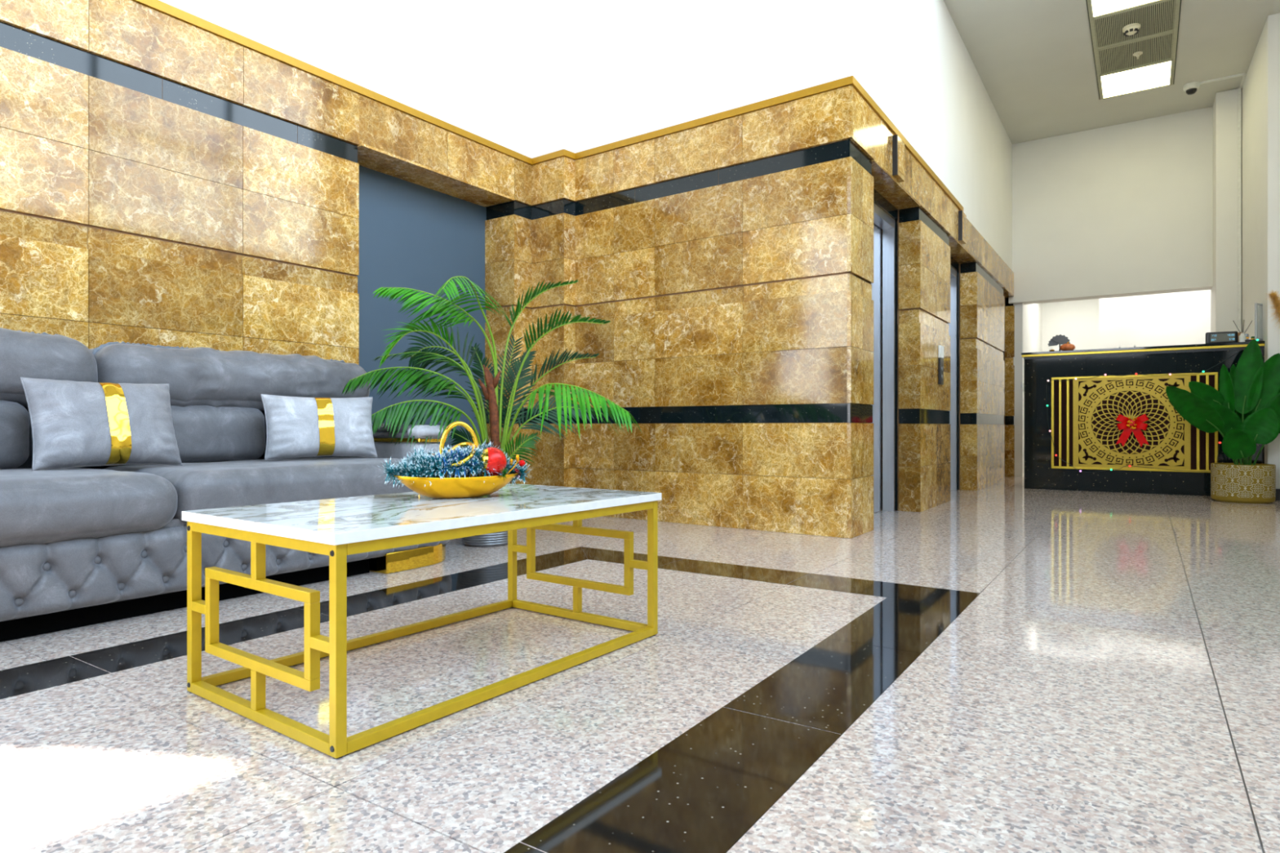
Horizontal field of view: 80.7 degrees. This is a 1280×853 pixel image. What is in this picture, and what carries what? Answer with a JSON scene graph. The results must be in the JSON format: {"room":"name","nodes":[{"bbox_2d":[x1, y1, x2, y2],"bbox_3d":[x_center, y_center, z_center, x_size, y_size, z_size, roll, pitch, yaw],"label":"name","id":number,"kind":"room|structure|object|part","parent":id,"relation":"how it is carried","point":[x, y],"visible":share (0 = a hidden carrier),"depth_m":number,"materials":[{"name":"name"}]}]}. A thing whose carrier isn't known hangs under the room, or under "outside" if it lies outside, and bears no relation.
{"room":"lobby","nodes":[
{"label":"lobby","id":0,"kind":"room"},
{"bbox_2d":[0,0,532,364],"bbox_3d":[-2.127,-0.615,3.613,0.445,2.430,4.276,0,0,34],"label":"wall","id":1,"kind":"structure","parent":0,"point":[166,180],"depth_m":3.40,"materials":[{"name":"brown stone"}]},
{"bbox_2d":[356,164,486,451],"bbox_3d":[-1.478,-0.500,4.839,0.162,2.200,1.400,0,0,34],"label":"door","id":2,"kind":"structure","parent":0,"point":[412,236],"depth_m":4.76,"materials":[{"name":"blue paint"}]},
{"bbox_2d":[159,0,1014,538],"bbox_3d":[0.606,-2.600,5.668,2.731,6.400,10.704,0,0,34],"label":"wall","id":3,"kind":"structure","parent":0,"point":[531,78],"depth_m":4.99,"materials":[{"name":"white paint"}]},
{"bbox_2d":[132,0,963,211],"bbox_3d":[-0.384,-1.847,4.376,7.462,0.041,2.063,0,0,-28],"label":"trim","id":4,"kind":"structure","parent":3,"relation":"attached to","point":[159,6],"depth_m":4.32,"materials":[{"name":"gold metal"}]},
{"bbox_2d":[871,188,897,512],"bbox_3d":[1.470,-0.469,4.931,0.140,2.137,1.069,0,0,34],"label":"door","id":5,"kind":"structure","parent":3,"relation":"in","point":[885,214],"depth_m":5.32,"materials":[{"name":"metal"}]},
{"bbox_3d":[1.426,-0.431,4.946,0.020,2.058,1.013,0,0,34],"label":"panel","id":6,"kind":"part","parent":5,"relation":"part of","materials":[{"name":"metal"}]},
{"bbox_2d":[892,134,904,182],"bbox_3d":[1.625,-1.680,4.729,0.034,0.246,0.172,0,0,34],"label":"indicator","id":7,"kind":"object","parent":3,"relation":"attached to","point":[898,145],"visible":1,"depth_m":4.67,"materials":[{"name":"silver metal"}]},
{"bbox_3d":[1.579,-1.680,4.663,0.031,0.246,0.012,0,0,34],"label":"plate","id":8,"kind":"part","parent":7,"relation":"part of","materials":[{"name":"black plastic"}]},
{"bbox_3d":[1.641,-1.680,4.726,0.002,0.180,0.110,0,0,34],"label":"plate","id":9,"kind":"part","parent":7,"relation":"part of","materials":[{"name":"metal"}]},
{"bbox_2d":[937,345,943,384],"bbox_3d":[2.296,-0.468,5.743,0.021,0.295,0.110,0,0,34],"label":"panel","id":10,"kind":"object","parent":3,"relation":"attached to","point":[940,348],"visible":1,"depth_m":5.70,"materials":[{"name":"silver plastic"}]},
{"bbox_2d":[947,256,959,490],"bbox_3d":[2.632,-0.469,6.667,0.140,2.137,1.136,0,0,34],"label":"door","id":11,"kind":"structure","parent":3,"relation":"in","point":[954,265],"depth_m":7.09,"materials":[{"name":"metal"}]},
{"bbox_2d":[958,210,966,244],"bbox_3d":[2.724,-1.680,6.364,0.034,0.246,0.172,0,0,34],"label":"indicator","id":12,"kind":"object","parent":3,"relation":"attached to","point":[962,216],"visible":1,"depth_m":6.31,"materials":[{"name":"silver metal"}]},
{"bbox_3d":[2.678,-1.680,6.298,0.031,0.246,0.012,0,0,34],"label":"plate","id":13,"kind":"part","parent":12,"relation":"part of","materials":[{"name":"black plastic"}]},
{"bbox_3d":[2.741,-1.680,6.360,0.002,0.180,0.110,0,0,34],"label":"plate","id":14,"kind":"part","parent":12,"relation":"part of","materials":[{"name":"metal"}]},
{"bbox_2d":[0,475,1279,852],"bbox_3d":[1.418,0.660,4.996,6.800,0.121,15.918,0,0,34],"label":"floor","id":15,"kind":"structure","parent":0,"point":[1110,683],"depth_m":1.63,"materials":[{"name":"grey stone"}]},
{"bbox_2d":[0,328,450,642],"bbox_3d":[-1.918,0.128,2.610,1.082,0.941,2.727,0,0,34],"label":"sofa","id":16,"kind":"object","parent":15,"relation":"on","point":[80,546],"visible":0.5,"depth_m":2.54,"materials":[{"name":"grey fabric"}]},
{"bbox_2d":[0,400,29,469],"bbox_3d":[-2.525,0.030,2.133,0.316,0.243,1.245,0,0,34],"label":"lumbar cushion","id":17,"kind":"object","parent":16,"relation":"on","point":[14,417],"depth_m":2.53,"materials":[{"name":"grey fabric"}]},
{"bbox_2d":[0,328,97,406],"bbox_3d":[-2.509,-0.194,2.251,0.458,0.297,1.456,0,0,34],"label":"cushion","id":18,"kind":"object","parent":16,"relation":"on","point":[44,355],"depth_m":2.58,"materials":[{"name":"grey fabric"}]},
{"bbox_2d":[0,467,177,547],"bbox_3d":[-2.153,0.239,2.003,0.782,0.207,1.441,0,0,34],"label":"seat cushion","id":19,"kind":"object","parent":16,"relation":"on","point":[68,507],"depth_m":2.19,"materials":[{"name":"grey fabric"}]},
{"bbox_2d":[20,377,182,471],"bbox_3d":[-1.843,-0.009,2.602,0.205,0.304,0.448,0,0,34],"label":"throw pillow","id":20,"kind":"object","parent":16,"relation":"on","point":[74,424],"visible":1,"depth_m":2.52,"materials":[{"name":"grey fabric"}]},
{"bbox_3d":[-2.287,0.040,2.800,0.195,0.580,2.610,0,0,34],"label":"frame","id":21,"kind":"part","parent":16,"relation":"part of","materials":[{"name":"grey fabric"}]},
{"bbox_2d":[28,404,265,467],"bbox_3d":[-1.936,0.030,3.014,0.311,0.243,0.796,0,0,34],"label":"lumbar cushion","id":22,"kind":"object","parent":16,"relation":"on","point":[204,433],"depth_m":3.07,"materials":[{"name":"grey fabric"}]},
{"bbox_2d":[89,342,369,410],"bbox_3d":[-1.782,-0.197,3.338,0.451,0.283,1.172,0,0,34],"label":"cushion","id":23,"kind":"object","parent":16,"relation":"on","point":[198,378],"depth_m":3.10,"materials":[{"name":"grey fabric"}]},
{"bbox_2d":[102,457,438,524],"bbox_3d":[-1.439,0.239,3.087,0.759,0.199,1.154,0,0,34],"label":"seat cushion","id":24,"kind":"object","parent":16,"relation":"on","point":[233,482],"depth_m":2.71,"materials":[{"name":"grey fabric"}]},
{"bbox_2d":[257,410,352,459],"bbox_3d":[-1.569,0.030,3.563,0.313,0.245,0.483,0,0,34],"label":"lumbar cushion","id":25,"kind":"object","parent":16,"relation":"on","point":[262,457],"depth_m":3.40,"materials":[{"name":"grey fabric"}]},
{"bbox_2d":[261,394,377,460],"bbox_3d":[-1.374,0.002,3.249,0.463,0.273,0.165,0,0,-39],"label":"throw pillow","id":26,"kind":"object","parent":16,"relation":"on","point":[296,427],"visible":1,"depth_m":3.18,"materials":[{"name":"grey fabric"}]},
{"bbox_2d":[182,483,661,759],"bbox_3d":[-0.486,0.396,1.936,0.608,0.409,1.028,0,0,36],"label":"coffee table","id":27,"kind":"object","parent":15,"relation":"on","point":[336,528],"visible":1,"depth_m":1.65,"materials":[{"name":"gold metal"}]},
{"bbox_3d":[-1.008,0.405,1.704,0.022,0.384,0.022,0,0,36],"label":"leg","id":28,"kind":"part","parent":27,"relation":"part of","materials":[{"name":"yellow metal"}]},
{"bbox_3d":[-0.778,0.224,1.536,0.547,0.022,0.022,0,0,36],"label":"rail","id":29,"kind":"part","parent":27,"relation":"part of","materials":[{"name":"yellow metal"}]},
{"bbox_3d":[-0.778,0.586,1.536,0.547,0.022,0.022,0,0,36],"label":"rail","id":30,"kind":"part","parent":27,"relation":"part of","materials":[{"name":"yellow metal"}]},
{"bbox_3d":[-0.548,0.405,1.368,0.022,0.384,0.022,0,0,36],"label":"leg","id":31,"kind":"part","parent":27,"relation":"part of","materials":[{"name":"yellow metal"}]},
{"bbox_3d":[-0.716,0.586,2.104,0.022,0.022,0.967,0,0,36],"label":"rail","id":32,"kind":"part","parent":27,"relation":"part of","materials":[{"name":"yellow metal"}]},
{"bbox_2d":[393,472,519,498],"bbox_3d":[-0.489,0.159,2.029,0.336,0.064,0.165,0,0,-25],"label":"bowl","id":33,"kind":"object","parent":27,"relation":"on","point":[452,487],"visible":0.97,"depth_m":1.97,"materials":[{"name":"gold metal"}]},
{"bbox_2d":[379,440,531,488],"bbox_3d":[-0.493,0.102,2.028,0.411,0.138,0.219,0,0,-25],"label":"tinsel garland","id":34,"kind":"object","parent":33,"relation":"in","point":[422,464],"visible":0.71,"depth_m":1.97},
{"bbox_2d":[431,421,479,477],"bbox_3d":[-0.480,0.072,2.012,0.108,0.173,0.109,0,0,34],"label":"ornament","id":35,"kind":"object","parent":33,"relation":"in","point":[453,424],"visible":0.54,"depth_m":2.01,"materials":[{"name":"gold metal"}]},
{"bbox_2d":[478,447,506,476],"bbox_3d":[-0.400,0.096,2.030,0.080,0.081,0.081,0,0,34],"label":"bauble","id":36,"kind":"object","parent":33,"relation":"in","point":[496,457],"visible":0.73,"depth_m":2.00,"materials":[{"name":"red metal"}]},
{"bbox_2d":[500,454,524,480],"bbox_3d":[-0.353,0.112,2.032,0.047,0.071,0.109,0,0,20],"label":"sprig","id":37,"kind":"object","parent":33,"relation":"in","point":[521,463],"visible":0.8,"depth_m":2.06,"materials":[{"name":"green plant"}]},
{"bbox_3d":[-0.256,0.224,1.768,0.022,0.022,0.967,0,0,36],"label":"rail","id":38,"kind":"part","parent":27,"relation":"part of","materials":[{"name":"yellow metal"}]},
{"bbox_3d":[-0.256,0.586,1.768,0.022,0.022,0.967,0,0,36],"label":"rail","id":39,"kind":"part","parent":27,"relation":"part of","materials":[{"name":"yellow metal"}]},
{"bbox_3d":[-0.424,0.405,2.503,0.022,0.384,0.022,0,0,36],"label":"leg","id":40,"kind":"part","parent":27,"relation":"part of","materials":[{"name":"yellow metal"}]},
{"bbox_3d":[-0.194,0.586,2.335,0.547,0.022,0.022,0,0,36],"label":"rail","id":41,"kind":"part","parent":27,"relation":"part of","materials":[{"name":"yellow metal"}]},
{"bbox_3d":[0.036,0.405,2.167,0.022,0.384,0.022,0,0,36],"label":"leg","id":42,"kind":"part","parent":27,"relation":"part of","materials":[{"name":"yellow metal"}]},
{"bbox_2d":[342,275,642,546],"bbox_3d":[-0.684,-0.083,3.658,1.411,1.364,0.927,0,0,2],"label":"potted palm","id":43,"kind":"object","parent":15,"relation":"on","point":[397,415],"visible":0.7,"depth_m":3.71,"materials":[{"name":"green plant"}]},
{"bbox_2d":[462,530,507,546],"bbox_3d":[-0.781,0.469,3.860,0.322,0.261,0.322,0,0,34],"label":"pot","id":44,"kind":"object","parent":43,"relation":"attached to","point":[497,539],"depth_m":3.75,"materials":[{"name":"silver metal"}]},
{"bbox_2d":[1021,341,1265,496],"bbox_3d":[4.617,-0.057,7.037,1.822,1.311,0.648,0,0,34],"label":"reception desk","id":45,"kind":"object","parent":15,"relation":"on","point":[1082,413],"depth_m":6.85,"materials":[{"name":"black stone"}]},
{"bbox_2d":[1048,333,1070,351],"bbox_3d":[4.048,-0.801,7.278,0.194,0.178,0.060,0,0,34],"label":"leaf sculpture","id":46,"kind":"object","parent":45,"relation":"on","point":[1059,340],"visible":0.91,"depth_m":7.27,"materials":[{"name":"grey metal"}]},
{"bbox_2d":[1046,377,1076,386],"bbox_3d":[3.957,-0.417,7.071,0.241,0.061,0.019,0,0,34],"label":"string lights","id":47,"kind":"object","parent":45,"relation":"attached to","point":[1075,378],"depth_m":7.10,"materials":[{"name":"green metal"}]},
{"bbox_2d":[1047,413,1083,471],"bbox_3d":[3.981,0.150,7.054,0.287,0.532,0.019,0,0,34],"label":"string lights","id":48,"kind":"object","parent":45,"relation":"attached to","point":[1047,414],"depth_m":7.11,"materials":[{"name":"green metal"}]},
{"bbox_2d":[1059,342,1075,351],"bbox_3d":[4.067,-0.760,7.169,0.124,0.096,0.124,0,0,-34],"label":"pumpkin","id":49,"kind":"object","parent":45,"relation":"on","point":[1064,347],"visible":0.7,"depth_m":7.13,"materials":[{"name":"orange fabric"}]},
{"bbox_3d":[4.417,-0.034,6.795,0.888,0.818,0.009,0,0,34],"label":"fretwork plate","id":50,"kind":"part","parent":45,"relation":"part of","materials":[{"name":"gold metal"}]},
{"bbox_2d":[1115,413,1148,446],"bbox_3d":[4.398,0.036,6.732,0.249,0.298,0.066,0,0,34],"label":"bow","id":51,"kind":"object","parent":45,"relation":"hanging from","point":[1129,425],"visible":1,"depth_m":6.73,"materials":[{"name":"red fabric"}]},
{"bbox_3d":[4.427,-0.034,6.801,1.246,0.852,0.012,0,0,34],"label":"panel","id":52,"kind":"part","parent":45,"relation":"part of","materials":[{"name":"gold metal"}]},
{"bbox_2d":[1021,341,1265,355],"bbox_3d":[4.617,-0.702,7.037,1.822,0.021,0.648,0,0,34],"label":"countertop","id":53,"kind":"structure","parent":45,"relation":"on","point":[1259,342],"depth_m":6.73,"materials":[{"name":"black stone"}]},
{"bbox_3d":[4.608,-0.659,7.004,1.800,0.022,0.552,0,0,34],"label":"shadow rail","id":54,"kind":"part","parent":45,"relation":"part of","materials":[{"name":"gold metal"}]},
{"bbox_2d":[1196,347,1244,373],"bbox_3d":[4.940,-0.557,6.413,0.319,0.200,0.019,0,0,34],"label":"string lights","id":55,"kind":"object","parent":45,"relation":"attached to","point":[1244,348],"depth_m":6.43,"materials":[{"name":"green metal"}]},
{"bbox_2d":[1204,331,1237,343],"bbox_3d":[5.019,-0.765,6.503,0.224,0.105,0.038,0,0,26],"label":"digital clock","id":56,"kind":"object","parent":45,"relation":"on","point":[1222,336],"visible":0.84,"depth_m":6.49,"materials":[{"name":"black plastic"}]},
{"bbox_2d":[1233,320,1252,342],"bbox_3d":[5.123,-0.810,6.403,0.132,0.196,0.050,0,0,34],"label":"reed diffuser","id":57,"kind":"object","parent":45,"relation":"on","point":[1242,337],"visible":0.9,"depth_m":6.39,"materials":[{"name":"white plastic"}]},
{"bbox_2d":[1238,333,1246,342],"bbox_3d":[5.121,-0.753,6.404,0.050,0.082,0.050,0,0,34],"label":"bottle","id":58,"kind":"object","parent":57,"relation":"on","point":[1242,338],"depth_m":6.39,"materials":[{"name":"white glass"}]},
{"bbox_2d":[1254,302,1263,341],"bbox_3d":[5.236,-0.875,6.363,0.160,0.325,0.060,0,0,-28],"label":"stand","id":59,"kind":"object","parent":45,"relation":"on","point":[1258,307],"visible":0.56,"depth_m":6.34,"materials":[{"name":"plastic"}]},
{"bbox_2d":[1165,338,1279,503],"bbox_3d":[4.563,-0.053,6.017,1.097,1.306,0.506,0,0,-2],"label":"potted plant","id":60,"kind":"object","parent":15,"relation":"on","point":[1245,410],"visible":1,"depth_m":5.95,"materials":[{"name":"green plant"}]},
{"bbox_3d":[4.826,0.450,6.035,0.408,0.300,0.408,0,0,34],"label":"pot","id":61,"kind":"part","parent":60,"relation":"part of","materials":[{"name":"gold metal"}]},
{"bbox_2d":[484,84,871,538],"bbox_3d":[0.211,-0.615,5.091,2.717,2.430,1.130,0,0,34],"label":"wall","id":62,"kind":"structure","parent":0,"point":[714,255],"depth_m":4.57,"materials":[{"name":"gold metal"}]},
{"bbox_2d":[1008,106,1213,475],"bbox_3d":[5.945,-1.375,9.550,1.940,3.950,2.713,0,0,34],"label":"wall","id":63,"kind":"structure","parent":0,"point":[1126,209],"depth_m":8.38,"materials":[{"name":"white paint"}]},
{"bbox_2d":[1013,302,1023,476],"bbox_3d":[4.530,-0.435,9.019,0.100,2.070,0.090,0,0,34],"label":"trim","id":64,"kind":"structure","parent":63,"relation":"attached to","point":[1019,307],"depth_m":8.98,"materials":[{"name":"white paint"}]},
{"bbox_2d":[943,0,1279,144],"bbox_3d":[1.095,-4.650,3.749,5.650,2.600,13.150,0,0,34],"label":"ceiling","id":65,"kind":"structure","parent":0,"point":[1033,60],"depth_m":6.87,"materials":[{"name":"paint"}]},
{"bbox_2d":[1089,0,1163,18],"bbox_3d":[3.758,-3.341,5.739,0.572,0.014,0.630,0,0,34],"label":"recessed light","id":66,"kind":"object","parent":65,"relation":"in","point":[1099,8],"visible":1,"depth_m":5.97,"materials":[{"name":"beige plastic"}]},
{"bbox_2d":[1085,0,1181,99],"bbox_3d":[4.106,-3.345,6.259,0.624,0.007,3.070,0,0,34],"label":"trim","id":67,"kind":"structure","parent":65,"relation":"attached to","point":[1178,2],"depth_m":6.54,"materials":[{"name":"white metal"}]},
{"bbox_2d":[1093,0,1175,49],"bbox_3d":[4.103,-3.340,6.255,0.548,0.016,0.604,0,0,34],"label":"ceiling vent","id":68,"kind":"object","parent":65,"relation":"in","point":[1157,18],"visible":1,"depth_m":6.23,"materials":[{"name":"white metal"}]},
{"bbox_2d":[1122,22,1140,36],"bbox_3d":[4.098,-3.301,6.282,0.124,0.063,0.124,0,0,34],"label":"smoke detector","id":69,"kind":"object","parent":68,"relation":"attached to","point":[1132,28],"visible":1,"depth_m":6.25,"materials":[{"name":"beige plastic"}]},
{"bbox_2d":[1097,31,1173,75],"bbox_3d":[4.441,-3.340,6.759,0.548,0.016,0.589,0,0,34],"label":"ceiling vent","id":70,"kind":"object","parent":65,"relation":"in","point":[1156,49],"visible":1,"depth_m":6.75,"materials":[{"name":"white metal"}]},
{"bbox_2d":[1133,51,1142,58],"bbox_3d":[4.443,-3.307,6.725,0.072,0.053,0.072,0,0,34],"label":"sprinkler","id":71,"kind":"object","parent":70,"relation":"attached to","point":[1137,54],"visible":1,"depth_m":6.71,"materials":[{"name":"beige plastic"}]},
{"bbox_2d":[1099,58,1173,99],"bbox_3d":[4.777,-3.341,7.262,0.572,0.014,0.615,0,0,34],"label":"recessed light","id":72,"kind":"object","parent":65,"relation":"in","point":[1157,75],"visible":1,"depth_m":7.25,"materials":[{"name":"beige plastic"}]},
{"bbox_2d":[1182,80,1199,94],"bbox_3d":[5.397,-3.301,7.374,0.136,0.098,0.136,0,0,34],"label":"security camera","id":73,"kind":"object","parent":65,"relation":"attached to","point":[1191,87],"visible":1,"depth_m":7.34,"materials":[{"name":"white plastic"}]},
{"bbox_2d":[1041,289,1210,351],"bbox_3d":[6.567,-0.710,9.401,3.140,2.620,2.670,0,0,34],"label":"wall","id":74,"kind":"structure","parent":0,"point":[1175,318],"depth_m":9.72,"materials":[{"name":"white paint"}]},
{"bbox_2d":[1210,88,1237,332],"bbox_3d":[6.055,-1.373,7.792,0.202,3.946,0.713,0,0,34],"label":"pillar","id":75,"kind":"structure","parent":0,"point":[1224,291],"depth_m":7.51,"materials":[{"name":"white paint"}]},
{"bbox_2d":[1241,13,1279,488],"bbox_3d":[3.112,-2.600,2.490,0.797,6.400,12.800,0,0,34],"label":"wall","id":76,"kind":"structure","parent":0,"point":[1260,90],"depth_m":6.30,"materials":[{"name":"white paint"}]},
{"bbox_2d":[1199,72,1246,332],"bbox_3d":[5.690,-1.650,7.375,0.360,3.400,0.377,0,0,34],"label":"cable trunking","id":77,"kind":"object","parent":76,"relation":"attached to","point":[1243,74],"visible":0.85,"depth_m":7.43,"materials":[{"name":"white plastic"}]},
{"bbox_2d":[1275,488,1279,500],"bbox_3d":[5.325,0.552,5.993,0.514,0.095,0.015,0,0,34],"label":"baseboard","id":78,"kind":"structure","parent":76,"relation":"attached to","point":[1277,491],"depth_m":6.09,"materials":[{"name":"black plastic"}]},
{"bbox_2d":[1264,289,1279,332],"bbox_3d":[4.939,-0.214,5.690,0.619,1.626,0.200,0,0,-18],"label":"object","id":79,"kind":"object","parent":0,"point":[1273,299],"depth_m":5.62,"materials":[{"name":"brown plant"}]}
]}

